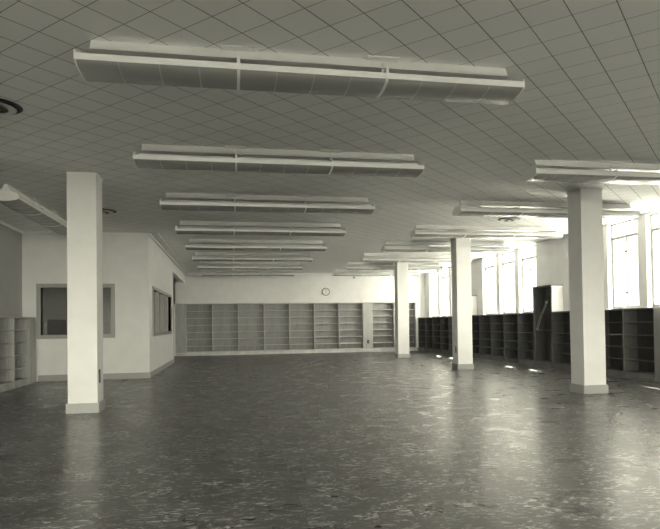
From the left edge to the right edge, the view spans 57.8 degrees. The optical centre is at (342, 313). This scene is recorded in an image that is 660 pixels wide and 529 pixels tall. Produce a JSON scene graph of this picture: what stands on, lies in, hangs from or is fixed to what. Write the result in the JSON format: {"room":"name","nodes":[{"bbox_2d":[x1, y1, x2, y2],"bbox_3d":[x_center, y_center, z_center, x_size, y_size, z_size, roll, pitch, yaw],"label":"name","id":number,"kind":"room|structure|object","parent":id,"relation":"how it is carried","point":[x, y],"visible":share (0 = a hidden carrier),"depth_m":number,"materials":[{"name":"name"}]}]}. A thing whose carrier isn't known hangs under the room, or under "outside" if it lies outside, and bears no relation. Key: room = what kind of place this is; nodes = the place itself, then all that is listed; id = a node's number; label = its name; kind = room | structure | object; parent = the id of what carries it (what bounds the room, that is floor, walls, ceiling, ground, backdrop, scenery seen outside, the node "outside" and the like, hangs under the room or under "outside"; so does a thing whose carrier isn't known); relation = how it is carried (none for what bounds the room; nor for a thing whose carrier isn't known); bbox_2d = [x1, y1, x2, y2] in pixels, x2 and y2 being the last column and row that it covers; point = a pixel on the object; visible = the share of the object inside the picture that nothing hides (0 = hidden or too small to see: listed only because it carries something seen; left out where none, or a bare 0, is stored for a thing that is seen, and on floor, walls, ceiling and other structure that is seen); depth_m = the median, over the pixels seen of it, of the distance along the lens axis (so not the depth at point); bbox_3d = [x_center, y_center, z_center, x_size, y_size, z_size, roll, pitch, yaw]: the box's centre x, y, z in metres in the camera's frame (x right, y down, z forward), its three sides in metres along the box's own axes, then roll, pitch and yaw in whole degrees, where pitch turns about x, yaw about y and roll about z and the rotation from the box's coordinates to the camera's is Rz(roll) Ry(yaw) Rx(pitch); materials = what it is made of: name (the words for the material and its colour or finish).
{"room":"empty library","nodes":[
{"label":"empty library","id":0,"kind":"room"},
{"bbox_2d":[0,224,21,316],"bbox_3d":[-5.783,-0.352,4.530,0.150,3.500,19.000,-1,-1,-11],"label":"wall","id":1,"kind":"structure","parent":0,"point":[10,240],"depth_m":13.18,"materials":[{"name":"paint"}]},
{"bbox_2d":[36,284,114,338],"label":"window","id":2,"kind":"structure","parent":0,"point":[54,299],"depth_m":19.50,"materials":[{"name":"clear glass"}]},
{"bbox_2d":[173,273,173,350],"bbox_3d":[-5.823,0.154,20.295,0.180,3.085,0.030,-1,-1,-11],"label":"trim","id":3,"kind":"structure","parent":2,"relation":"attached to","point":[173,273],"depth_m":20.30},
{"bbox_2d":[22,234,149,381],"bbox_3d":[-7.244,-0.153,13.990,5.230,3.500,0.140,-1,-1,-11],"label":"wall","id":4,"kind":"structure","parent":0,"point":[126,258],"depth_m":14.25,"materials":[{"name":"paint"}]},
{"bbox_2d":[21,231,150,234],"bbox_3d":[-6.049,-1.889,14.155,2.875,0.055,0.045,-1,-1,-11],"label":"trim","id":5,"kind":"structure","parent":4,"relation":"attached to","point":[24,232],"depth_m":14.21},
{"bbox_2d":[38,372,149,381],"bbox_3d":[-5.850,1.508,14.132,2.508,0.145,0.018,-1,-1,-11],"label":"baseboard","id":6,"kind":"structure","parent":4,"relation":"attached to","point":[109,376],"depth_m":14.19,"materials":[{"name":"plastic"}]},
{"bbox_2d":[149,236,183,371],"bbox_3d":[-5.745,-0.063,19.861,0.140,3.500,10.860,-1,-1,-11],"label":"wall","id":7,"kind":"structure","parent":0,"point":[162,267],"depth_m":16.79,"materials":[{"name":"paint"}]},
{"bbox_2d":[152,286,171,335],"bbox_3d":[-5.255,0.001,17.270,0.175,1.260,4.790,-1,-1,-11],"label":"window","id":8,"kind":"structure","parent":7,"relation":"in","point":[161,311],"depth_m":17.22,"materials":[{"name":"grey glass"}]},
{"bbox_2d":[150,359,173,377],"bbox_3d":[-5.175,1.559,17.318,0.018,0.145,6.000,-1,-1,-11],"label":"baseboard","id":9,"kind":"structure","parent":7,"relation":"attached to","point":[156,371],"depth_m":16.42,"materials":[{"name":"plastic"}]},
{"bbox_2d":[149,234,184,273],"bbox_3d":[-5.665,-1.787,19.842,0.045,0.055,11.000,-1,-1,-11],"label":"trim","id":10,"kind":"structure","parent":7,"relation":"attached to","point":[151,236],"depth_m":17.70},
{"bbox_2d":[174,274,424,355],"bbox_3d":[-2.853,0.016,26.174,13.950,3.500,0.500,-1,-1,-11],"label":"wall","id":11,"kind":"structure","parent":0,"point":[299,288],"depth_m":26.09,"materials":[{"name":"paint"}]},
{"bbox_2d":[175,304,185,352],"bbox_3d":[-6.848,0.711,25.324,0.430,2.190,0.325,-1,-1,-11],"label":"trim","id":12,"kind":"structure","parent":11,"relation":"attached to","point":[180,309],"depth_m":25.17,"materials":[{"name":"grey wood"}]},
{"bbox_2d":[176,348,415,355],"bbox_3d":[-1.839,1.683,26.064,10.530,0.135,0.008,-1,-1,-11],"label":"baseboard","id":13,"kind":"structure","parent":11,"relation":"attached to","point":[378,349],"depth_m":25.95,"materials":[{"name":"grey wood"}]},
{"bbox_2d":[185,273,424,273],"bbox_3d":[-1.454,-1.728,26.194,10.555,0.050,0.045,-1,-1,-11],"label":"trim","id":14,"kind":"structure","parent":11,"relation":"attached to","point":[185,273],"depth_m":26.33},
{"bbox_2d":[363,303,372,348],"bbox_3d":[1.098,0.628,26.800,0.405,2.190,0.325,-1,-1,-11],"label":"trim","id":15,"kind":"structure","parent":11,"relation":"attached to","point":[367,307],"depth_m":26.64,"materials":[{"name":"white paint"}]},
{"bbox_2d":[0,0,659,273],"bbox_3d":[-1.230,-2.101,11.160,16.500,0.120,30.900,-1,-1,-11],"label":"ceiling","id":16,"kind":"structure","parent":0,"point":[590,69],"depth_m":6.43,"materials":[{"name":"tile"}]},
{"bbox_2d":[0,98,22,114],"bbox_3d":[-3.517,-2.081,6.056,0.496,0.048,0.496,-1,-1,-11],"label":"ceiling vent","id":17,"kind":"object","parent":16,"relation":"in","point":[5,109],"visible":1,"depth_m":6.09,"materials":[{"name":"metal"}]},
{"bbox_2d":[0,184,66,235],"bbox_3d":[-5.583,-1.842,11.059,0.444,0.280,3.664,-1,-1,-11],"label":"ceiling light","id":18,"kind":"object","parent":16,"relation":"hanging from","point":[11,198],"visible":0.94,"depth_m":10.34,"materials":[{"name":"white metal"}]},
{"bbox_2d":[0,199,41,214],"bbox_3d":[-5.360,-1.755,9.864,0.413,0.052,1.211,-1,-1,-11],"label":"diffuser","id":19,"kind":"object","parent":18,"relation":"attached to","point":[21,206],"depth_m":9.84,"materials":[{"name":"plastic"}]},
{"bbox_2d":[21,214,60,225],"bbox_3d":[-5.581,-1.730,11.056,0.413,0.052,1.211,-1,-1,-11],"label":"diffuser","id":20,"kind":"object","parent":18,"relation":"attached to","point":[42,219],"depth_m":11.02,"materials":[{"name":"plastic"}]},
{"bbox_2d":[44,225,66,234],"bbox_3d":[-5.803,-1.704,12.249,0.413,0.052,1.211,-1,-1,-11],"label":"diffuser","id":21,"kind":"object","parent":18,"relation":"attached to","point":[59,229],"depth_m":12.05,"materials":[{"name":"plastic"}]},
{"bbox_2d":[201,270,294,275],"bbox_3d":[-3.765,-1.624,23.910,3.664,0.280,0.444,-1,-1,-11],"label":"ceiling light","id":22,"kind":"object","parent":16,"relation":"hanging from","point":[206,272],"visible":0.92,"depth_m":23.80,"materials":[{"name":"white metal"}]},
{"bbox_2d":[197,261,302,269],"bbox_3d":[-3.265,-1.682,21.215,3.664,0.280,0.444,-1,-1,-11],"label":"ceiling light","id":23,"kind":"object","parent":16,"relation":"hanging from","point":[204,265],"visible":0.95,"depth_m":21.13,"materials":[{"name":"white metal"}]},
{"bbox_2d":[192,252,312,261],"bbox_3d":[-2.765,-1.740,18.520,3.664,0.280,0.444,-1,-1,-11],"label":"ceiling light","id":24,"kind":"object","parent":16,"relation":"hanging from","point":[199,256],"visible":1,"depth_m":18.43,"materials":[{"name":"white metal"}]},
{"bbox_2d":[193,259,232,260],"bbox_3d":[-3.957,-1.615,18.297,1.211,0.052,0.413,-1,-1,-11],"label":"diffuser","id":25,"kind":"object","parent":24,"relation":"attached to","point":[193,259],"depth_m":18.15,"materials":[{"name":"plastic"}]},
{"bbox_2d":[234,259,272,261],"bbox_3d":[-2.764,-1.628,18.518,1.211,0.052,0.413,-1,-1,-11],"label":"diffuser","id":26,"kind":"object","parent":24,"relation":"attached to","point":[254,260],"depth_m":18.38,"materials":[{"name":"plastic"}]},
{"bbox_2d":[274,260,311,261],"bbox_3d":[-1.571,-1.640,18.740,1.211,0.052,0.413,-1,-1,-11],"label":"diffuser","id":27,"kind":"object","parent":24,"relation":"attached to","point":[274,260],"depth_m":18.66,"materials":[{"name":"plastic"}]},
{"bbox_2d":[185,239,326,250],"bbox_3d":[-2.265,-1.798,15.825,3.664,0.280,0.444,-1,-1,-11],"label":"ceiling light","id":28,"kind":"object","parent":16,"relation":"hanging from","point":[199,244],"visible":1,"depth_m":15.72,"materials":[{"name":"white metal"}]},
{"bbox_2d":[186,247,232,249],"bbox_3d":[-3.457,-1.673,15.601,1.211,0.052,0.413,-1,-1,-11],"label":"diffuser","id":29,"kind":"object","parent":28,"relation":"attached to","point":[187,248],"depth_m":15.46,"materials":[{"name":"plastic"}]},
{"bbox_2d":[234,248,279,250],"bbox_3d":[-2.264,-1.686,15.823,1.211,0.052,0.413,-1,-1,-11],"label":"diffuser","id":30,"kind":"object","parent":28,"relation":"attached to","point":[250,249],"depth_m":15.71,"materials":[{"name":"plastic"}]},
{"bbox_2d":[281,248,325,250],"bbox_3d":[-1.071,-1.698,16.045,1.211,0.052,0.413,-1,-1,-11],"label":"diffuser","id":31,"kind":"object","parent":28,"relation":"attached to","point":[282,249],"depth_m":15.92,"materials":[{"name":"plastic"}]},
{"bbox_2d":[175,221,345,235],"bbox_3d":[-1.765,-1.856,13.130,3.664,0.280,0.444,-1,-1,-11],"label":"ceiling light","id":32,"kind":"object","parent":16,"relation":"hanging from","point":[205,227],"visible":1,"depth_m":13.03,"materials":[{"name":"white metal"}]},
{"bbox_2d":[176,230,233,234],"bbox_3d":[-2.957,-1.731,12.906,1.211,0.052,0.413,-1,-1,-11],"label":"diffuser","id":33,"kind":"object","parent":32,"relation":"attached to","point":[210,232],"depth_m":12.78,"materials":[{"name":"plastic"}]},
{"bbox_2d":[235,231,289,235],"bbox_3d":[-1.764,-1.744,13.128,1.211,0.052,0.413,-1,-1,-11],"label":"diffuser","id":34,"kind":"object","parent":32,"relation":"attached to","point":[284,233],"depth_m":13.00,"materials":[{"name":"plastic"}]},
{"bbox_2d":[290,232,344,235],"bbox_3d":[-0.571,-1.756,13.350,1.211,0.052,0.413,-1,-1,-11],"label":"diffuser","id":35,"kind":"object","parent":32,"relation":"attached to","point":[291,233],"depth_m":13.23,"materials":[{"name":"plastic"}]},
{"bbox_2d":[160,193,374,213],"bbox_3d":[-1.265,-1.914,10.435,3.664,0.280,0.444,-1,-1,-11],"label":"ceiling light","id":36,"kind":"object","parent":16,"relation":"hanging from","point":[175,201],"visible":1,"depth_m":10.33,"materials":[{"name":"white metal"}]},
{"bbox_2d":[161,204,233,210],"bbox_3d":[-2.457,-1.789,10.211,1.211,0.052,0.413,-1,-1,-11],"label":"diffuser","id":37,"kind":"object","parent":36,"relation":"attached to","point":[196,207],"depth_m":10.08,"materials":[{"name":"plastic"}]},
{"bbox_2d":[236,206,304,212],"bbox_3d":[-1.264,-1.802,10.433,1.211,0.052,0.413,-1,-1,-11],"label":"diffuser","id":38,"kind":"object","parent":36,"relation":"attached to","point":[294,209],"depth_m":10.32,"materials":[{"name":"plastic"}]},
{"bbox_2d":[305,208,373,213],"bbox_3d":[-0.071,-1.814,10.655,1.211,0.052,0.413,-1,-1,-11],"label":"diffuser","id":39,"kind":"object","parent":36,"relation":"attached to","point":[307,210],"depth_m":10.54,"materials":[{"name":"plastic"}]},
{"bbox_2d":[133,144,423,177],"bbox_3d":[-0.765,-1.972,7.740,3.664,0.280,0.444,-1,-1,-11],"label":"ceiling light","id":40,"kind":"object","parent":16,"relation":"hanging from","point":[329,162],"visible":1,"depth_m":7.63,"materials":[{"name":"white metal"}]},
{"bbox_2d":[134,159,234,170],"bbox_3d":[-1.956,-1.847,7.516,1.211,0.052,0.413,-1,-1,-11],"label":"diffuser","id":41,"kind":"object","parent":40,"relation":"attached to","point":[177,164],"depth_m":7.40,"materials":[{"name":"plastic"}]},
{"bbox_2d":[237,163,330,173],"bbox_3d":[-0.764,-1.859,7.738,1.211,0.052,0.413,-1,-1,-11],"label":"diffuser","id":42,"kind":"object","parent":40,"relation":"attached to","point":[300,168],"depth_m":7.63,"materials":[{"name":"plastic"}]},
{"bbox_2d":[330,166,422,176],"bbox_3d":[0.429,-1.872,7.960,1.211,0.052,0.413,-1,-1,-11],"label":"diffuser","id":43,"kind":"object","parent":40,"relation":"attached to","point":[392,171],"depth_m":7.84,"materials":[{"name":"plastic"}]},
{"bbox_2d":[73,40,524,105],"bbox_3d":[-0.265,-2.030,5.045,3.664,0.280,0.444,-1,-1,-11],"label":"ceiling light","id":44,"kind":"object","parent":16,"relation":"hanging from","point":[231,67],"visible":1,"depth_m":4.93,"materials":[{"name":"white metal"}]},
{"bbox_2d":[76,59,236,89],"bbox_3d":[-1.456,-1.905,4.822,1.211,0.052,0.413,-1,-1,-11],"label":"diffuser","id":45,"kind":"object","parent":44,"relation":"attached to","point":[162,72],"depth_m":4.71,"materials":[{"name":"plastic"}]},
{"bbox_2d":[240,70,385,97],"bbox_3d":[-0.264,-1.917,5.043,1.211,0.052,0.413,-1,-1,-11],"label":"diffuser","id":46,"kind":"object","parent":44,"relation":"attached to","point":[319,82],"depth_m":4.94,"materials":[{"name":"plastic"}]},
{"bbox_2d":[379,79,522,104],"bbox_3d":[0.929,-1.930,5.265,1.211,0.052,0.413,-1,-1,-11],"label":"diffuser","id":47,"kind":"object","parent":44,"relation":"attached to","point":[477,91],"depth_m":5.16,"materials":[{"name":"plastic"}]},
{"bbox_2d":[332,269,419,275],"bbox_3d":[1.404,-1.678,24.871,3.664,0.280,0.444,-1,-1,-11],"label":"ceiling light","id":48,"kind":"object","parent":16,"relation":"hanging from","point":[338,272],"visible":0.83,"depth_m":24.70,"materials":[{"name":"white metal"}]},
{"bbox_2d":[344,262,442,269],"bbox_3d":[1.904,-1.736,22.176,3.664,0.280,0.444,-1,-1,-11],"label":"ceiling light","id":49,"kind":"object","parent":16,"relation":"hanging from","point":[411,265],"visible":0.96,"depth_m":22.03,"materials":[{"name":"white metal"}]},
{"bbox_2d":[360,253,471,262],"bbox_3d":[2.404,-1.794,19.481,3.664,0.280,0.444,-1,-1,-11],"label":"ceiling light","id":50,"kind":"object","parent":16,"relation":"hanging from","point":[368,257],"visible":0.84,"depth_m":19.31,"materials":[{"name":"white metal"}]},
{"bbox_2d":[400,260,434,262],"bbox_3d":[2.406,-1.681,19.479,1.211,0.052,0.413,-1,-1,-11],"label":"diffuser","id":51,"kind":"object","parent":50,"relation":"attached to","point":[433,261],"depth_m":19.32,"materials":[{"name":"plastic"}]},
{"bbox_2d":[381,241,509,252],"bbox_3d":[2.904,-1.852,16.786,3.664,0.280,0.444,-1,-1,-11],"label":"ceiling light","id":52,"kind":"object","parent":16,"relation":"hanging from","point":[390,246],"visible":0.79,"depth_m":16.65,"materials":[{"name":"white metal"}]},
{"bbox_2d":[383,249,426,251],"bbox_3d":[1.713,-1.727,16.562,1.211,0.052,0.413,-1,-1,-11],"label":"diffuser","id":53,"kind":"object","parent":52,"relation":"attached to","point":[384,250],"depth_m":16.44,"materials":[{"name":"plastic"}]},
{"bbox_2d":[471,250,509,252],"bbox_3d":[4.099,-1.752,17.005,1.211,0.052,0.413,-1,-1,-11],"label":"diffuser","id":54,"kind":"object","parent":52,"relation":"attached to","point":[476,251],"depth_m":16.90,"materials":[{"name":"plastic"}]},
{"bbox_2d":[410,225,562,238],"bbox_3d":[3.405,-1.909,14.091,3.664,0.280,0.444,-1,-1,-11],"label":"ceiling light","id":55,"kind":"object","parent":16,"relation":"hanging from","point":[432,231],"visible":1,"depth_m":13.99,"materials":[{"name":"white metal"}]},
{"bbox_2d":[414,234,464,237],"bbox_3d":[2.213,-1.785,13.867,1.211,0.052,0.413,-1,-1,-11],"label":"diffuser","id":56,"kind":"object","parent":55,"relation":"attached to","point":[415,235],"depth_m":13.75,"materials":[{"name":"plastic"}]},
{"bbox_2d":[464,235,513,238],"bbox_3d":[3.406,-1.797,14.088,1.211,0.052,0.413,-1,-1,-11],"label":"diffuser","id":57,"kind":"object","parent":55,"relation":"attached to","point":[465,236],"depth_m":13.98,"materials":[{"name":"plastic"}]},
{"bbox_2d":[511,235,561,238],"bbox_3d":[4.599,-1.810,14.310,1.211,0.052,0.413,-1,-1,-11],"label":"diffuser","id":58,"kind":"object","parent":55,"relation":"attached to","point":[514,236],"depth_m":14.18,"materials":[{"name":"plastic"}]},
{"bbox_2d":[498,217,520,221],"bbox_3d":[3.662,-2.047,13.134,0.496,0.048,0.496,-1,-1,-11],"label":"ceiling vent","id":59,"kind":"object","parent":16,"relation":"in","point":[505,219],"visible":1,"depth_m":13.08,"materials":[{"name":"metal"}]},
{"bbox_2d":[452,200,640,219],"bbox_3d":[3.905,-1.967,11.396,3.664,0.280,0.444,-1,-1,-11],"label":"ceiling light","id":60,"kind":"object","parent":16,"relation":"hanging from","point":[466,207],"visible":0.75,"depth_m":11.22,"materials":[{"name":"white metal"}]},
{"bbox_2d":[457,211,521,216],"bbox_3d":[2.713,-1.843,11.172,1.211,0.052,0.413,-1,-1,-11],"label":"diffuser","id":61,"kind":"object","parent":60,"relation":"attached to","point":[459,213],"depth_m":11.05,"materials":[{"name":"plastic"}]},
{"bbox_2d":[519,213,567,217],"bbox_3d":[3.906,-1.855,11.393,1.211,0.052,0.413,-1,-1,-11],"label":"diffuser","id":62,"kind":"object","parent":60,"relation":"attached to","point":[537,215],"depth_m":11.26,"materials":[{"name":"plastic"}]},
{"bbox_2d":[602,214,638,218],"bbox_3d":[5.099,-1.868,11.615,1.211,0.052,0.413,-1,-1,-11],"label":"diffuser","id":63,"kind":"object","parent":60,"relation":"attached to","point":[605,216],"depth_m":11.53,"materials":[{"name":"plastic"}]},
{"bbox_2d":[521,160,659,184],"bbox_3d":[4.405,-2.025,8.701,3.664,0.280,0.444,-1,-1,-11],"label":"ceiling light","id":64,"kind":"object","parent":16,"relation":"hanging from","point":[603,172],"visible":1,"depth_m":8.45,"materials":[{"name":"white metal"}]},
{"bbox_2d":[528,173,615,182],"bbox_3d":[3.213,-1.901,8.477,1.211,0.052,0.413,-1,-1,-11],"label":"diffuser","id":65,"kind":"object","parent":64,"relation":"attached to","point":[545,177],"depth_m":8.36,"materials":[{"name":"plastic"}]},
{"bbox_2d":[605,176,659,184],"bbox_3d":[4.406,-1.913,8.698,1.211,0.052,0.413,-1,-1,-11],"label":"diffuser","id":66,"kind":"object","parent":64,"relation":"attached to","point":[638,180],"depth_m":8.55,"materials":[{"name":"plastic"}]},
{"bbox_2d":[0,351,659,528],"bbox_3d":[-1.180,1.518,11.091,16.500,0.120,30.900,-1,-1,-11],"label":"floor","id":67,"kind":"structure","parent":0,"point":[337,440],"depth_m":5.91,"materials":[{"name":"tile"}]},
{"bbox_2d":[0,316,14,391],"bbox_3d":[-6.899,0.809,11.950,0.340,1.490,0.923,-1,-1,-11],"label":"bookcase","id":68,"kind":"object","parent":67,"relation":"on","point":[6,322],"visible":1,"depth_m":12.38,"materials":[{"name":"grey wood"}]},
{"bbox_2d":[14,317,35,387],"bbox_3d":[-7.108,0.833,13.078,0.340,1.490,1.366,-1,-1,-11],"label":"bookcase","id":69,"kind":"object","parent":67,"relation":"on","point":[24,327],"visible":0.73,"depth_m":13.31,"materials":[{"name":"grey wood"}]},
{"bbox_2d":[66,172,104,413],"bbox_3d":[-3.819,-0.297,8.874,0.452,3.500,0.452,-1,-1,-11],"label":"column","id":70,"kind":"structure","parent":67,"relation":"on","point":[84,189],"depth_m":8.68,"materials":[{"name":"paint"}]},
{"bbox_2d":[186,304,212,352],"bbox_3d":[-6.099,0.703,25.466,1.093,2.190,0.320,-1,-1,-11],"label":"bookcase","id":71,"kind":"object","parent":67,"relation":"on","point":[199,329],"visible":0.88,"depth_m":25.59,"materials":[{"name":"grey wood"}]},
{"bbox_2d":[212,304,238,351],"bbox_3d":[-5.023,0.692,25.666,1.093,2.190,0.320,-1,-1,-11],"label":"bookcase","id":72,"kind":"object","parent":67,"relation":"on","point":[225,320],"visible":0.92,"depth_m":25.80,"materials":[{"name":"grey wood"}]},
{"bbox_2d":[238,303,264,350],"bbox_3d":[-3.946,0.681,25.866,1.093,2.190,0.320,-1,-1,-11],"label":"bookcase","id":73,"kind":"object","parent":67,"relation":"on","point":[250,315],"visible":0.95,"depth_m":26.00,"materials":[{"name":"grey wood"}]},
{"bbox_2d":[264,303,289,350],"bbox_3d":[-2.870,0.670,26.066,1.093,2.190,0.320,-1,-1,-11],"label":"bookcase","id":74,"kind":"object","parent":67,"relation":"on","point":[276,315],"visible":0.86,"depth_m":26.20,"materials":[{"name":"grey wood"}]},
{"bbox_2d":[289,303,314,349],"bbox_3d":[-1.793,0.658,26.266,1.093,2.190,0.320,-1,-1,-11],"label":"bookcase","id":75,"kind":"object","parent":67,"relation":"on","point":[302,319],"visible":0.82,"depth_m":26.40,"materials":[{"name":"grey wood"}]},
{"bbox_2d":[314,303,339,349],"bbox_3d":[-0.717,0.647,26.466,1.093,2.190,0.320,-1,-1,-11],"label":"bookcase","id":76,"kind":"object","parent":67,"relation":"on","point":[326,315],"visible":0.83,"depth_m":26.59,"materials":[{"name":"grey wood"}]},
{"bbox_2d":[339,303,363,348],"bbox_3d":[0.360,0.636,26.666,1.093,2.190,0.320,-1,-1,-11],"label":"bookcase","id":77,"kind":"object","parent":67,"relation":"on","point":[351,334],"visible":0.83,"depth_m":26.80,"materials":[{"name":"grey wood"}]},
{"bbox_2d":[372,302,394,348],"bbox_3d":[1.798,0.621,26.933,1.018,2.190,0.320,-1,-1,-11],"label":"bookcase","id":78,"kind":"object","parent":67,"relation":"on","point":[383,335],"visible":0.81,"depth_m":27.07,"materials":[{"name":"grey wood"}]},
{"bbox_2d":[394,262,409,357],"bbox_3d":[2.140,-0.139,21.635,0.452,3.500,0.452,-1,-1,-11],"label":"column","id":79,"kind":"structure","parent":67,"relation":"on","point":[400,268],"depth_m":21.44,"materials":[{"name":"paint"}]},
{"bbox_2d":[394,302,415,347],"bbox_3d":[2.796,0.611,27.118,1.008,2.190,0.320,-1,-1,-11],"label":"bookcase","id":80,"kind":"object","parent":67,"relation":"on","point":[412,305],"visible":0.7,"depth_m":27.31,"materials":[{"name":"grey wood"}]},
{"bbox_2d":[418,317,424,350],"bbox_3d":[3.679,0.939,26.606,0.357,1.490,0.963,-1,-1,-11],"label":"bookcase","id":81,"kind":"object","parent":67,"relation":"on","point":[421,321],"visible":0.58,"depth_m":27.05,"materials":[{"name":"brown wood"}]},
{"bbox_2d":[425,317,432,351],"bbox_3d":[3.856,0.918,25.652,0.357,1.490,0.973,-1,-1,-11],"label":"bookcase","id":82,"kind":"object","parent":67,"relation":"on","point":[428,320],"visible":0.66,"depth_m":26.10,"materials":[{"name":"brown wood"}]},
{"bbox_2d":[432,317,440,353],"bbox_3d":[4.034,0.898,24.694,0.357,1.490,0.973,-1,-1,-11],"label":"bookcase","id":83,"kind":"object","parent":67,"relation":"on","point":[435,320],"visible":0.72,"depth_m":25.14,"materials":[{"name":"brown wood"}]},
{"bbox_2d":[440,316,448,354],"bbox_3d":[4.212,0.877,23.736,0.357,1.490,0.973,-1,-1,-11],"label":"bookcase","id":84,"kind":"object","parent":67,"relation":"on","point":[444,321],"visible":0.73,"depth_m":24.19,"materials":[{"name":"brown wood"}]},
{"bbox_2d":[449,316,452,354],"bbox_3d":[4.389,0.857,22.777,0.357,1.490,0.973,-1,-1,-11],"label":"bookcase","id":85,"kind":"object","parent":67,"relation":"on","point":[450,317],"visible":0.22,"depth_m":23.21,"materials":[{"name":"brown wood"}]},
{"bbox_2d":[450,238,473,369],"bbox_3d":[3.185,-0.260,16.002,0.452,3.500,0.452,-1,-1,-11],"label":"column","id":86,"kind":"structure","parent":67,"relation":"on","point":[461,291],"depth_m":15.81,"materials":[{"name":"paint"}]},
{"bbox_2d":[472,315,479,358],"bbox_3d":[4.740,0.816,20.890,0.357,1.490,0.933,-1,-1,-11],"label":"bookcase","id":87,"kind":"object","parent":67,"relation":"on","point":[475,318],"visible":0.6,"depth_m":21.33,"materials":[{"name":"brown wood"}]},
{"bbox_2d":[479,314,490,359],"bbox_3d":[4.910,0.796,19.971,0.357,1.490,0.933,-1,-1,-11],"label":"bookcase","id":88,"kind":"object","parent":67,"relation":"on","point":[484,320],"visible":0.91,"depth_m":20.39,"materials":[{"name":"brown wood"}]},
{"bbox_2d":[490,314,503,361],"bbox_3d":[5.081,0.777,19.052,0.357,1.490,0.933,-1,-1,-11],"label":"bookcase","id":89,"kind":"object","parent":67,"relation":"on","point":[497,327],"visible":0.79,"depth_m":19.48,"materials":[{"name":"brown wood"}]},
{"bbox_2d":[503,313,517,363],"bbox_3d":[5.251,0.757,18.133,0.357,1.490,0.933,-1,-1,-11],"label":"bookcase","id":90,"kind":"object","parent":67,"relation":"on","point":[510,321],"visible":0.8,"depth_m":18.56,"materials":[{"name":"brown wood"}]},
{"bbox_2d":[517,313,533,365],"bbox_3d":[5.422,0.737,17.213,0.357,1.490,0.933,-1,-1,-11],"label":"bookcase","id":91,"kind":"object","parent":67,"relation":"on","point":[525,320],"visible":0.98,"depth_m":17.63,"materials":[{"name":"brown wood"}]},
{"bbox_2d":[532,284,562,367],"bbox_3d":[5.592,0.357,16.279,0.359,2.210,0.978,-1,-1,-11],"label":"tall cabinet","id":92,"kind":"object","parent":67,"relation":"on","point":[547,299],"visible":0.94,"depth_m":16.65,"materials":[{"name":"brown wood"}]},
{"bbox_2d":[551,311,570,370],"bbox_3d":[5.774,0.696,15.314,0.357,1.490,0.968,-1,-1,-11],"label":"bookcase","id":93,"kind":"object","parent":67,"relation":"on","point":[561,349],"visible":0.52,"depth_m":15.74,"materials":[{"name":"brown wood"}]},
{"bbox_2d":[566,188,607,393],"bbox_3d":[4.230,-0.381,10.370,0.452,3.500,0.452,-1,-1,-11],"label":"column","id":94,"kind":"structure","parent":67,"relation":"on","point":[585,218],"depth_m":10.19,"materials":[{"name":"paint"}]},
{"bbox_2d":[605,309,623,377],"bbox_3d":[6.128,0.655,13.407,0.357,1.490,0.968,-1,-1,-11],"label":"bookcase","id":95,"kind":"object","parent":67,"relation":"on","point":[614,358],"visible":0.54,"depth_m":13.64,"materials":[{"name":"brown wood"}]},
{"bbox_2d":[622,307,659,381],"bbox_3d":[6.305,0.635,12.453,0.357,1.490,0.968,-1,-1,-11],"label":"bookcase","id":96,"kind":"object","parent":67,"relation":"on","point":[641,326],"visible":1,"depth_m":12.69,"materials":[{"name":"brown wood"}]},
{"bbox_2d":[472,295,476,314],"bbox_3d":[4.562,0.476,21.831,0.359,2.210,0.963,-1,-1,-11],"label":"tall cabinet","id":97,"kind":"object","parent":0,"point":[474,297],"visible":0.06,"depth_m":21.39,"materials":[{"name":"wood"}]},
{"bbox_2d":[425,209,659,316],"bbox_3d":[6.587,-0.377,12.319,0.160,3.500,30.200,-1,-1,-11],"label":"wall","id":98,"kind":"structure","parent":0,"point":[552,255],"depth_m":16.42,"materials":[{"name":"paint"}]},
{"bbox_2d":[432,271,437,316],"bbox_3d":[4.035,-0.800,26.035,0.170,2.015,1.060,-1,-1,-11],"label":"window","id":99,"kind":"structure","parent":98,"relation":"in","point":[436,271],"depth_m":26.39,"materials":[{"name":"paint"}]},
{"bbox_2d":[442,269,448,316],"bbox_3d":[4.278,-0.828,24.723,0.170,2.015,1.060,-1,-1,-11],"label":"window","id":100,"kind":"structure","parent":98,"relation":"in","point":[447,277],"depth_m":25.18,"materials":[{"name":"paint"}]},
{"bbox_2d":[485,256,496,314],"bbox_3d":[5.080,-0.921,20.403,0.170,2.015,1.060,-1,-1,-11],"label":"window","id":101,"kind":"structure","parent":98,"relation":"in","point":[493,266],"depth_m":20.70,"materials":[{"name":"paint"}]},
{"bbox_2d":[502,251,514,313],"bbox_3d":[5.324,-0.949,19.091,0.170,2.015,1.060,-1,-1,-11],"label":"window","id":102,"kind":"structure","parent":98,"relation":"in","point":[510,262],"depth_m":19.39,"materials":[{"name":"paint"}]},
{"bbox_2d":[522,245,535,312],"bbox_3d":[5.567,-0.977,17.778,0.170,2.015,1.060,-1,-1,-11],"label":"window","id":103,"kind":"structure","parent":98,"relation":"in","point":[523,249],"depth_m":18.03,"materials":[{"name":"paint"}]},
{"bbox_2d":[611,218,638,308],"bbox_3d":[6.369,-1.070,13.458,0.170,2.015,1.060,-1,-1,-11],"label":"window","id":104,"kind":"structure","parent":98,"relation":"in","point":[613,238],"depth_m":13.63,"materials":[{"name":"paint"}]},
{"bbox_2d":[650,212,659,306],"bbox_3d":[6.612,-1.098,12.146,0.170,2.015,1.060,-1,-1,-11],"label":"window","id":105,"kind":"structure","parent":98,"relation":"in","point":[652,229],"depth_m":12.63,"materials":[{"name":"paint"}]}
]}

